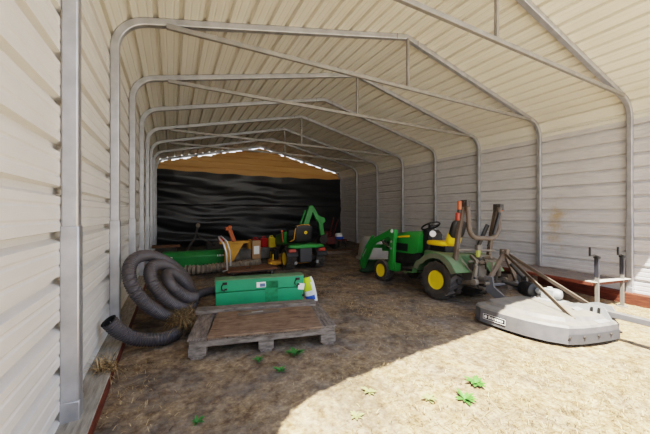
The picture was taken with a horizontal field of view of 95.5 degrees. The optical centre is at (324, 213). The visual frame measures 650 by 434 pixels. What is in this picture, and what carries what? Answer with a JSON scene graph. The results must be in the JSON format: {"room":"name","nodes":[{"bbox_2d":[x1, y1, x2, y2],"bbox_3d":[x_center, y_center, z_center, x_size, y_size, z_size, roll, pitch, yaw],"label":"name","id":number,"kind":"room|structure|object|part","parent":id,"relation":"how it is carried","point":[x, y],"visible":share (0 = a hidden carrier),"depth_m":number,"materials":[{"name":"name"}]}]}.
{"room":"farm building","nodes":[
{"label":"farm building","id":0,"kind":"room"},
{"bbox_2d":[0,0,149,433],"bbox_3d":[-3.212,-0.221,5.053,0.046,2.625,11.120,0,0,-27],"label":"wall","id":1,"kind":"structure","parent":0,"point":[30,30],"depth_m":1.32,"materials":[{"name":"white metal"}]},
{"bbox_2d":[55,250,154,433],"bbox_3d":[-3.112,1.122,5.057,0.150,0.100,11.003,0,0,-27],"label":"baseboard","id":2,"kind":"structure","parent":1,"relation":"attached to","point":[95,392],"depth_m":1.87,"materials":[{"name":"wood"}]},
{"bbox_2d":[158,148,338,179],"bbox_3d":[-2.526,-0.539,11.587,7.160,4.081,0.018,0,0,-27],"label":"wall","id":3,"kind":"structure","parent":0,"point":[246,163],"depth_m":11.40,"materials":[{"name":"brown wood"}]},
{"bbox_2d":[93,0,649,178],"bbox_3d":[-0.006,-2.100,6.711,7.230,1.134,11.119,0,0,-27],"label":"ceiling","id":4,"kind":"structure","parent":0,"point":[614,34],"depth_m":4.63,"materials":[{"name":"beige metal"}]},
{"bbox_2d":[94,241,649,433],"bbox_3d":[11.246,1.444,-14.830,163.098,0.609,117.670,0,0,-27],"label":"floor","id":5,"kind":"structure","parent":0,"point":[244,395],"depth_m":2.12,"materials":[{"name":"soil"}]},
{"bbox_2d":[84,351,126,382],"bbox_3d":[-1.500,1.063,2.046,0.325,0.170,0.383,0,0,-27],"label":"hay wisp","id":6,"kind":"object","parent":5,"relation":"on","point":[99,366],"visible":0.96,"depth_m":2.01,"materials":[{"name":"plant"}]},
{"bbox_2d":[101,250,215,346],"bbox_3d":[-1.530,0.751,3.290,0.582,0.798,2.154,0,0,6],"label":"corrugated hose","id":7,"kind":"object","parent":5,"relation":"on","point":[174,277],"visible":0.87,"depth_m":2.71,"materials":[{"name":"plastic"}]},
{"bbox_2d":[152,244,179,252],"bbox_3d":[-3.589,0.924,6.677,0.560,0.415,0.260,0,0,-27],"label":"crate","id":8,"kind":"object","parent":5,"relation":"on","point":[171,247],"visible":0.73,"depth_m":6.60,"materials":[{"name":"wood"}]},
{"bbox_2d":[158,302,199,342],"bbox_3d":[-1.388,1.022,2.879,0.458,0.294,0.740,0,0,-27],"label":"dry grass","id":9,"kind":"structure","parent":5,"relation":"on","point":[189,319],"depth_m":2.76,"materials":[{"name":"beige plant"}]},
{"bbox_2d":[162,249,223,267],"bbox_3d":[-2.808,0.970,6.468,1.340,0.324,0.558,0,0,-25],"label":"deck","id":10,"kind":"object","parent":5,"relation":"on","point":[192,257],"visible":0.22,"depth_m":6.27,"materials":[{"name":"green metal"}]},
{"bbox_2d":[192,415,204,425],"bbox_3d":[-0.695,1.138,1.624,0.071,0.018,0.080,0,0,-27],"label":"weed","id":11,"kind":"object","parent":5,"relation":"on","point":[196,420],"visible":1,"depth_m":1.63,"materials":[{"name":"green plant"}]},
{"bbox_2d":[185,223,222,250],"bbox_3d":[-3.064,0.687,7.327,1.010,0.890,0.250,0,0,-27],"label":"drawbar","id":12,"kind":"object","parent":5,"relation":"on","point":[209,245],"visible":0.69,"depth_m":7.28,"materials":[{"name":"metal"}]},
{"bbox_2d":[184,258,260,274],"bbox_3d":[-1.978,1.052,5.837,1.484,0.200,0.289,0,0,-35],"label":"duct","id":13,"kind":"object","parent":5,"relation":"on","point":[216,267],"visible":0.76,"depth_m":5.64,"materials":[{"name":"grey plastic"}]},
{"bbox_2d":[219,225,248,262],"bbox_3d":[-1.943,0.700,6.313,0.610,0.895,0.300,0,0,-27],"label":"attachment","id":14,"kind":"object","parent":5,"relation":"on","point":[235,246],"visible":0.66,"depth_m":6.26,"materials":[{"name":"yellow paint"}]},
{"bbox_3d":[-2.001,0.427,6.255,0.214,0.350,0.110,0,0,-27],"label":"brown arm","id":15,"kind":"part","parent":14,"relation":"part of","materials":[{"name":"orange paint"}]},
{"bbox_3d":[-1.938,0.831,6.315,0.600,0.479,0.100,0,0,-27],"label":"frame","id":16,"kind":"part","parent":14,"relation":"part of","materials":[{"name":"yellow paint"}]},
{"bbox_2d":[218,236,277,275],"bbox_3d":[-1.445,0.779,5.501,1.048,0.745,0.492,0,0,-27],"label":"cart","id":17,"kind":"object","parent":5,"relation":"on","point":[231,271],"visible":0.91,"depth_m":5.43,"materials":[{"name":"wood"}]},
{"bbox_3d":[-1.827,0.722,5.344,0.204,0.630,0.374,0,0,-8],"label":"loop handle","id":18,"kind":"part","parent":17,"relation":"part of","materials":[{"name":"metal"}]},
{"bbox_3d":[-1.395,1.052,5.527,0.860,0.025,0.400,0,0,-29],"label":"frame","id":19,"kind":"part","parent":17,"relation":"part of","materials":[{"name":"wood"}]},
{"bbox_2d":[156,146,340,244],"bbox_3d":[-2.499,-0.729,11.534,7.186,3.821,0.086,0,0,-27],"label":"steel frame","id":20,"kind":"object","parent":5,"relation":"on","point":[263,147],"visible":0.56,"depth_m":10.86,"materials":[{"name":"grey metal"}]},
{"bbox_2d":[157,169,340,246],"bbox_3d":[-2.448,-0.114,11.425,7.051,2.773,0.147,0,0,-27],"label":"plastic sheet","id":21,"kind":"object","parent":20,"relation":"hanging from","point":[254,206],"visible":0.81,"depth_m":10.99,"materials":[{"name":"black plastic"}]},
{"bbox_2d":[153,138,357,249],"bbox_3d":[-1.874,-0.706,10.326,7.186,3.865,0.086,0,0,-27],"label":"steel frame","id":22,"kind":"object","parent":5,"relation":"on","point":[273,139],"visible":0.83,"depth_m":9.67,"materials":[{"name":"grey metal"}]},
{"bbox_3d":[-5.027,0.573,8.695,0.080,1.018,0.080,0,0,-27],"label":"post","id":23,"kind":"part","parent":22,"relation":"part of","materials":[{"name":"metal"}]},
{"bbox_3d":[1.279,0.645,11.957,0.080,1.162,0.080,0,0,-27],"label":"post","id":24,"kind":"part","parent":22,"relation":"part of","materials":[{"name":"metal"}]},
{"bbox_2d":[251,240,260,259],"bbox_3d":[-1.567,0.882,6.685,0.190,0.540,0.145,0,0,-27],"label":"box","id":25,"kind":"object","parent":5,"relation":"on","point":[255,244],"visible":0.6,"depth_m":6.63,"materials":[{"name":"brown cardboard"}]},
{"bbox_2d":[234,246,279,259],"bbox_3d":[-1.787,1.022,7.632,1.200,0.261,0.420,0,0,-27],"label":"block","id":26,"kind":"object","parent":5,"relation":"on","point":[244,253],"visible":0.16,"depth_m":7.41,"materials":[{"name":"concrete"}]},
{"bbox_2d":[260,236,267,246],"bbox_3d":[-1.600,0.743,7.819,0.203,0.292,0.110,0,0,-39],"label":"can","id":27,"kind":"object","parent":26,"relation":"on","point":[264,241],"visible":0.87,"depth_m":7.76,"materials":[{"name":"red plastic"}]},
{"bbox_2d":[268,235,275,246],"bbox_3d":[-1.388,0.733,7.760,0.194,0.313,0.110,0,0,-27],"label":"can","id":28,"kind":"object","parent":26,"relation":"on","point":[271,240],"visible":0.94,"depth_m":7.72,"materials":[{"name":"yellow plastic"}]},
{"bbox_2d":[253,356,262,362],"bbox_3d":[-0.519,1.137,2.311,0.086,0.020,0.087,0,0,33],"label":"weed","id":29,"kind":"object","parent":5,"relation":"on","point":[259,358],"visible":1,"depth_m":2.31,"materials":[{"name":"green plant"}]},
{"bbox_2d":[214,272,304,305],"bbox_3d":[-0.761,0.949,3.506,1.028,0.407,0.198,0,0,-18],"label":"box","id":30,"kind":"object","parent":5,"relation":"on","point":[231,290],"visible":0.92,"depth_m":3.43,"materials":[{"name":"green plastic"}]},
{"bbox_3d":[-0.767,0.819,3.514,1.012,0.135,0.172,0,0,-18],"label":"lid","id":31,"kind":"part","parent":30,"relation":"part of","materials":[{"name":"green metal"}]},
{"bbox_2d":[187,299,335,359],"bbox_3d":[-0.600,1.048,2.817,1.250,0.207,0.760,0,0,-15],"label":"wooden pallet","id":32,"kind":"object","parent":5,"relation":"on","point":[198,341],"visible":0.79,"depth_m":2.57,"materials":[{"name":"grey wood"}]},
{"bbox_3d":[-0.692,0.965,3.067,1.197,0.040,0.130,0,0,-15],"label":"rail","id":33,"kind":"part","parent":32,"relation":"part of","materials":[{"name":"wood"}]},
{"bbox_2d":[207,306,321,338],"bbox_3d":[-0.537,0.976,2.710,0.950,0.016,0.600,0,0,-15],"label":"plywood board","id":34,"kind":"object","parent":32,"relation":"on","point":[225,324],"visible":0.98,"depth_m":2.62,"materials":[{"name":"brown wood"}]},
{"bbox_2d":[237,309,279,315],"bbox_3d":[-0.640,0.957,2.861,0.408,0.022,0.057,0,0,-18],"label":"metal bar","id":35,"kind":"object","parent":34,"relation":"on","point":[270,310],"visible":1,"depth_m":2.85,"materials":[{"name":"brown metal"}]},
{"bbox_2d":[150,128,377,249],"bbox_3d":[-1.251,-0.684,9.122,7.186,3.910,0.118,0,0,-27],"label":"steel frame","id":36,"kind":"object","parent":5,"relation":"on","point":[171,141],"visible":0.74,"depth_m":8.54,"materials":[{"name":"grey metal"}]},
{"bbox_3d":[-4.412,0.573,7.505,0.080,1.018,0.080,0,0,-27],"label":"post","id":37,"kind":"part","parent":36,"relation":"part of","materials":[{"name":"metal"}]},
{"bbox_3d":[1.895,0.667,10.767,0.080,1.207,0.080,0,0,-27],"label":"post","id":38,"kind":"part","parent":36,"relation":"part of","materials":[{"name":"metal"}]},
{"bbox_2d":[145,115,403,263],"bbox_3d":[-0.635,-0.662,7.932,7.186,3.954,0.118,0,0,-27],"label":"steel frame","id":39,"kind":"object","parent":5,"relation":"on","point":[175,128],"visible":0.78,"depth_m":7.23,"materials":[{"name":"grey metal"}]},
{"bbox_3d":[-3.796,0.573,6.315,0.080,1.018,0.080,0,0,-27],"label":"post","id":40,"kind":"part","parent":39,"relation":"part of","materials":[{"name":"metal"}]},
{"bbox_3d":[2.510,0.689,9.577,0.080,1.251,0.080,0,0,-27],"label":"post","id":41,"kind":"part","parent":39,"relation":"part of","materials":[{"name":"metal"}]},
{"bbox_2d":[273,366,285,371],"bbox_3d":[-0.329,1.135,2.153,0.111,0.024,0.082,0,0,17],"label":"weed","id":42,"kind":"object","parent":5,"relation":"on","point":[277,368],"visible":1,"depth_m":2.15,"materials":[{"name":"green plant"}]},
{"bbox_2d":[139,98,436,275],"bbox_3d":[-0.027,-0.640,6.756,7.186,3.998,0.086,0,0,-27],"label":"steel frame","id":43,"kind":"object","parent":5,"relation":"on","point":[148,112],"visible":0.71,"depth_m":5.60,"materials":[{"name":"grey metal"}]},
{"bbox_3d":[-3.180,0.573,5.125,0.080,1.018,0.080,0,0,-27],"label":"post","id":44,"kind":"part","parent":43,"relation":"part of","materials":[{"name":"metal"}]},
{"bbox_3d":[3.126,0.711,8.387,0.080,1.295,0.080,0,0,-27],"label":"post","id":45,"kind":"part","parent":43,"relation":"part of","materials":[{"name":"metal"}]},
{"bbox_2d":[286,347,303,355],"bbox_3d":[-0.236,1.128,2.400,0.157,0.038,0.112,0,0,22],"label":"weed","id":46,"kind":"object","parent":5,"relation":"on","point":[293,351],"visible":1,"depth_m":2.41,"materials":[{"name":"green plant"}]},
{"bbox_2d":[268,223,327,268],"bbox_3d":[-0.757,0.697,6.852,1.282,0.964,1.738,0,0,-25],"label":"tractor","id":47,"kind":"object","parent":5,"relation":"on","point":[296,246],"visible":0.98,"depth_m":6.28,"materials":[{"name":"metal"}]},
{"bbox_3d":[-1.141,0.918,6.645,0.080,0.220,0.340,0,0,-25],"label":"panel","id":48,"kind":"part","parent":47,"relation":"part of","materials":[{"name":"black plastic"}]},
{"bbox_2d":[275,232,286,245],"bbox_3d":[-0.922,0.620,7.303,0.440,0.390,0.782,0,0,-25],"label":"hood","id":49,"kind":"object","parent":47,"relation":"attached to","point":[278,240],"depth_m":7.10,"materials":[{"name":"green plastic"}]},
{"bbox_3d":[-0.566,0.578,6.552,0.440,0.120,0.420,0,0,-25],"label":"seat","id":50,"kind":"part","parent":47,"relation":"part of","materials":[{"name":"black plastic"}]},
{"bbox_3d":[-0.463,0.420,6.333,0.400,0.361,0.134,0,0,-25],"label":"backrest","id":51,"kind":"part","parent":47,"relation":"part of","materials":[{"name":"black plastic"}]},
{"bbox_3d":[-0.404,0.858,6.209,0.280,0.340,0.060,0,0,-25],"label":"plate","id":52,"kind":"part","parent":47,"relation":"part of","materials":[{"name":"grey metal"}]},
{"bbox_2d":[303,276,316,300],"bbox_3d":[-0.187,0.976,3.700,0.188,0.376,0.110,0,0,-6],"label":"plastic sack","id":53,"kind":"object","parent":5,"relation":"on","point":[309,287],"visible":0.73,"depth_m":3.66,"materials":[{"name":"yellow plastic"}]},
{"bbox_2d":[300,205,327,243],"bbox_3d":[-0.519,0.483,8.272,1.258,1.418,0.528,0,0,-27],"label":"boom","id":54,"kind":"object","parent":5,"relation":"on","point":[322,237],"visible":0.41,"depth_m":8.38,"materials":[{"name":"metal"}]},
{"bbox_3d":[-0.212,0.242,8.447,0.478,0.930,0.090,0,0,-27],"label":"dipper arm","id":55,"kind":"part","parent":54,"relation":"part of"},
{"bbox_2d":[324,217,338,248],"bbox_3d":[0.134,0.654,9.796,0.620,1.099,0.621,0,0,-27],"label":"red tiller","id":56,"kind":"object","parent":5,"relation":"on","point":[332,240],"visible":0.7,"depth_m":9.69,"materials":[{"name":"paint"}]},
{"bbox_3d":[0.263,0.432,9.705,0.282,0.654,0.269,0,0,43],"label":"handle","id":57,"kind":"part","parent":56,"relation":"part of","materials":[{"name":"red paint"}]},
{"bbox_2d":[330,239,346,246],"bbox_3d":[0.459,1.064,10.539,0.550,0.288,0.360,0,0,-27],"label":"stool","id":58,"kind":"object","parent":5,"relation":"on","point":[340,240],"visible":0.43,"depth_m":10.50,"materials":[{"name":"red paint"}]},
{"bbox_2d":[335,233,342,238],"bbox_3d":[0.459,0.810,10.539,0.400,0.220,0.240,0,0,-27],"label":"pouch","id":59,"kind":"object","parent":58,"relation":"on","point":[338,235],"visible":0.71,"depth_m":10.46,"materials":[{"name":"white plastic"}]},
{"bbox_2d":[327,248,351,251],"bbox_3d":[0.298,1.173,9.330,1.401,0.122,0.140,0,0,-40],"label":"plank","id":60,"kind":"object","parent":5,"relation":"on","point":[347,248],"visible":0.31,"depth_m":9.33,"materials":[{"name":"brown wood"}]},
{"bbox_2d":[328,250,352,254],"bbox_3d":[0.304,1.175,8.883,1.501,0.126,0.140,0,0,-43],"label":"plank","id":61,"kind":"object","parent":5,"relation":"on","point":[342,251],"visible":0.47,"depth_m":8.91,"materials":[{"name":"brown wood"}]},
{"bbox_2d":[350,410,363,419],"bbox_3d":[0.174,1.139,1.662,0.084,0.015,0.075,0,0,19],"label":"weed","id":62,"kind":"object","parent":5,"relation":"on","point":[355,415],"visible":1,"depth_m":1.67,"materials":[{"name":"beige plant"}]},
{"bbox_2d":[361,386,375,394],"bbox_3d":[0.276,1.137,1.896,0.087,0.020,0.106,0,0,-27],"label":"weed","id":63,"kind":"object","parent":5,"relation":"on","point":[370,390],"visible":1,"depth_m":1.90,"materials":[{"name":"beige plant"}]},
{"bbox_2d":[356,236,388,259],"bbox_3d":[1.328,0.938,8.140,0.956,0.630,0.956,0,0,-27],"label":"plastic tub","id":64,"kind":"object","parent":5,"relation":"on","point":[377,253],"visible":0.39,"depth_m":7.84,"materials":[{"name":"grey plastic"}]},
{"bbox_2d":[97,268,649,433],"bbox_3d":[1.345,1.302,3.901,6.788,0.380,5.296,0,0,-27],"label":"straw","id":65,"kind":"object","parent":5,"relation":"on","point":[423,409],"visible":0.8,"depth_m":1.96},
{"bbox_2d":[420,393,436,403],"bbox_3d":[0.643,1.134,1.821,0.099,0.026,0.093,0,0,30],"label":"weed","id":66,"kind":"object","parent":5,"relation":"on","point":[430,398],"visible":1,"depth_m":1.82,"materials":[{"name":"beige plant"}]},
{"bbox_2d":[359,200,508,298],"bbox_3d":[1.696,0.555,5.168,1.085,1.478,2.606,0,0,-28],"label":"tractor","id":67,"kind":"object","parent":5,"relation":"on","point":[444,271],"visible":0.94,"depth_m":4.42,"materials":[{"name":"metal"}]},
{"bbox_3d":[0.994,0.705,5.663,0.060,0.852,1.007,4,-2,-27],"label":"loader arm","id":68,"kind":"part","parent":67,"relation":"part of"},
{"bbox_2d":[382,231,422,253],"bbox_3d":[1.538,0.531,5.505,0.591,0.461,1.067,0,0,-27],"label":"hood","id":69,"kind":"object","parent":67,"relation":"attached to","point":[409,242],"depth_m":5.10,"materials":[{"name":"green plastic"}]},
{"bbox_2d":[429,231,435,239],"bbox_3d":[1.735,0.371,4.800,0.094,0.188,0.111,0,0,-27],"label":"work lamp","id":70,"kind":"object","parent":67,"relation":"attached to","point":[432,234],"depth_m":4.77,"materials":[{"name":"white plastic"}]},
{"bbox_3d":[1.910,0.485,4.794,0.420,0.085,0.380,4,-2,-27],"label":"seat","id":71,"kind":"part","parent":67,"relation":"part of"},
{"bbox_3d":[1.919,0.570,4.765,0.300,0.120,0.320,4,-2,-27],"label":"seat","id":72,"kind":"part","parent":67,"relation":"part of","materials":[{"name":"black plastic"}]},
{"bbox_3d":[2.012,0.396,4.609,0.300,0.202,0.109,4,-2,-27],"label":"backrest","id":73,"kind":"part","parent":67,"relation":"part of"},
{"bbox_2d":[455,212,459,220],"bbox_3d":[1.824,0.043,4.062,0.050,0.110,0.050,4,-2,-27],"label":"marker lamp","id":74,"kind":"object","parent":67,"relation":"attached to","point":[457,215],"depth_m":4.04,"materials":[{"name":"plastic"}]},
{"bbox_3d":[1.863,0.322,4.111,0.065,0.954,0.158,4,-2,-27],"label":"roll bar post","id":75,"kind":"part","parent":67,"relation":"part of","materials":[{"name":"brown metal"}]},
{"bbox_2d":[457,201,461,212],"bbox_3d":[1.841,-0.087,4.049,0.056,0.172,0.050,0,0,-27],"label":"marker lamp","id":76,"kind":"object","parent":67,"relation":"attached to","point":[459,203],"depth_m":4.03,"materials":[{"name":"plastic"}]},
{"bbox_3d":[2.017,0.765,4.056,0.097,0.379,0.218,0,0,2],"label":"lift arm","id":77,"kind":"part","parent":67,"relation":"part of","materials":[{"name":"metal"}]},
{"bbox_3d":[2.203,0.663,4.181,0.741,0.419,0.186,4,-2,-27],"label":"hitch frame","id":78,"kind":"part","parent":67,"relation":"part of","materials":[{"name":"metal"}]},
{"bbox_3d":[2.319,0.329,4.341,0.192,0.352,0.056,0,0,8],"label":"toolbox lid","id":79,"kind":"part","parent":67,"relation":"part of","materials":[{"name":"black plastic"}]},
{"bbox_3d":[2.510,0.367,4.446,0.065,0.954,0.158,4,-2,-27],"label":"roll bar post","id":80,"kind":"part","parent":67,"relation":"part of","materials":[{"name":"brown metal"}]},
{"bbox_3d":[2.422,0.792,4.257,0.212,0.392,0.067,0,0,37],"label":"lift arm","id":81,"kind":"part","parent":67,"relation":"part of","materials":[{"name":"metal"}]},
{"bbox_2d":[455,388,477,405],"bbox_3d":[0.864,1.131,1.813,0.134,0.033,0.119,0,0,37],"label":"weed","id":82,"kind":"object","parent":5,"relation":"on","point":[466,397],"visible":1,"depth_m":1.82,"materials":[{"name":"green plant"}]},
{"bbox_2d":[464,375,485,387],"bbox_3d":[1.010,1.133,1.990,0.143,0.030,0.139,0,0,8],"label":"weed","id":83,"kind":"object","parent":5,"relation":"on","point":[475,381],"visible":1,"depth_m":1.99,"materials":[{"name":"green plant"}]},
{"bbox_2d":[475,249,649,344],"bbox_3d":[2.678,0.885,2.789,1.307,0.810,2.541,0,0,-25],"label":"cutter","id":84,"kind":"object","parent":5,"relation":"on","point":[546,316],"visible":1,"depth_m":3.06,"materials":[{"name":"metal"}]},
{"bbox_3d":[1.806,1.124,3.152,0.004,0.060,0.240,4,-2,-27],"label":"label plate","id":85,"kind":"part","parent":84,"relation":"part of","materials":[{"name":"white metal"}]},
{"bbox_3d":[2.689,1.034,3.541,0.260,0.020,0.280,4,-2,-27],"label":"gearbox plate","id":86,"kind":"part","parent":84,"relation":"part of","materials":[{"name":"grey paint"}]},
{"bbox_3d":[2.776,1.046,3.077,0.410,0.070,0.305,4,-2,-27],"label":"sloped plate","id":87,"kind":"part","parent":84,"relation":"part of","materials":[{"name":"grey paint"}]},
{"bbox_2d":[500,247,628,307],"bbox_3d":[3.489,0.941,5.517,1.375,0.979,2.905,0,0,-27],"label":"platform","id":88,"kind":"object","parent":5,"relation":"on","point":[596,279],"visible":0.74,"depth_m":4.52,"materials":[{"name":"metal"}]},
{"bbox_3d":[3.659,0.537,4.032,0.314,0.170,0.080,0,0,-27],"label":"crank handle","id":89,"kind":"part","parent":88,"relation":"part of","materials":[{"name":"black plastic"}]},
{"bbox_3d":[3.763,1.097,4.086,0.042,0.551,0.042,0,0,-27],"label":"jack leg","id":90,"kind":"part","parent":88,"relation":"part of","materials":[{"name":"white metal"}]},
{"bbox_3d":[4.476,0.587,4.489,0.264,0.170,0.080,0,0,-27],"label":"crank handle","id":91,"kind":"part","parent":88,"relation":"part of","materials":[{"name":"black plastic"}]},
{"bbox_3d":[4.558,1.151,4.531,0.042,0.559,0.042,0,0,-27],"label":"jack leg","id":92,"kind":"part","parent":88,"relation":"part of","materials":[{"name":"white metal"}]},
{"bbox_2d":[341,116,649,295],"bbox_3d":[3.153,-0.021,8.467,0.046,3.025,10.903,0,0,-27],"label":"wall","id":93,"kind":"structure","parent":0,"point":[584,171],"depth_m":5.99,"materials":[{"name":"white metal"}]},
{"bbox_2d":[501,270,649,308],"bbox_3d":[4.553,1.371,5.519,0.160,0.370,4.380,0,0,-27],"label":"baseboard","id":94,"kind":"structure","parent":93,"relation":"attached to","point":[641,300],"depth_m":5.00,"materials":[{"name":"red wood"}]},
{"bbox_2d":[129,73,480,254],"bbox_3d":[0.596,-0.711,5.551,7.186,3.856,0.118,0,0,-27],"label":"steel frame","id":95,"kind":"object","parent":94,"relation":"on","point":[171,79],"visible":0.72,"depth_m":4.56,"materials":[{"name":"grey metal"}]},
{"bbox_3d":[-2.565,0.573,3.935,0.080,1.018,0.080,0,0,-27],"label":"post","id":96,"kind":"part","parent":95,"relation":"part of","materials":[{"name":"metal"}]},
{"bbox_3d":[0.602,-2.200,5.539,0.035,0.745,0.035,0,0,-27],"label":"king post","id":97,"kind":"part","parent":95,"relation":"part of","materials":[{"name":"metal"}]},
{"bbox_3d":[3.742,0.640,7.197,0.080,1.153,0.080,0,0,-27],"label":"post","id":98,"kind":"part","parent":95,"relation":"part of","materials":[{"name":"metal"}]},
{"bbox_2d":[109,17,541,319],"bbox_3d":[1.212,-0.690,4.361,7.186,3.899,0.118,0,0,-27],"label":"steel frame","id":99,"kind":"object","parent":94,"relation":"on","point":[192,28],"visible":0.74,"depth_m":3.22,"materials":[{"name":"grey metal"}]},
{"bbox_3d":[-1.949,0.573,2.744,0.080,1.018,0.080,0,0,-27],"label":"post","id":100,"kind":"part","parent":99,"relation":"part of","materials":[{"name":"metal"}]},
{"bbox_3d":[1.218,-2.200,4.349,0.035,0.745,0.035,0,0,-27],"label":"king post","id":101,"kind":"part","parent":99,"relation":"part of","materials":[{"name":"metal"}]},
{"bbox_3d":[4.357,0.662,6.007,0.080,1.196,0.080,0,0,-27],"label":"post","id":102,"kind":"part","parent":99,"relation":"part of","materials":[{"name":"metal"}]},
{"bbox_2d":[59,0,634,424],"bbox_3d":[1.827,-0.668,3.171,7.186,3.942,0.118,0,0,-27],"label":"steel frame","id":103,"kind":"object","parent":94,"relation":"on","point":[71,408],"visible":0.91,"depth_m":1.53,"materials":[{"name":"grey metal"}]},
{"bbox_3d":[-1.333,0.573,1.554,0.080,1.018,0.080,0,0,-27],"label":"post","id":104,"kind":"part","parent":103,"relation":"part of","materials":[{"name":"metal"}]},
{"bbox_3d":[1.834,-2.200,3.159,0.035,0.745,0.035,0,0,-27],"label":"king post","id":105,"kind":"part","parent":103,"relation":"part of","materials":[{"name":"metal"}]},
{"bbox_3d":[4.973,0.683,4.816,0.080,1.239,0.080,0,0,-27],"label":"post","id":106,"kind":"part","parent":103,"relation":"part of","materials":[{"name":"metal"}]}
]}

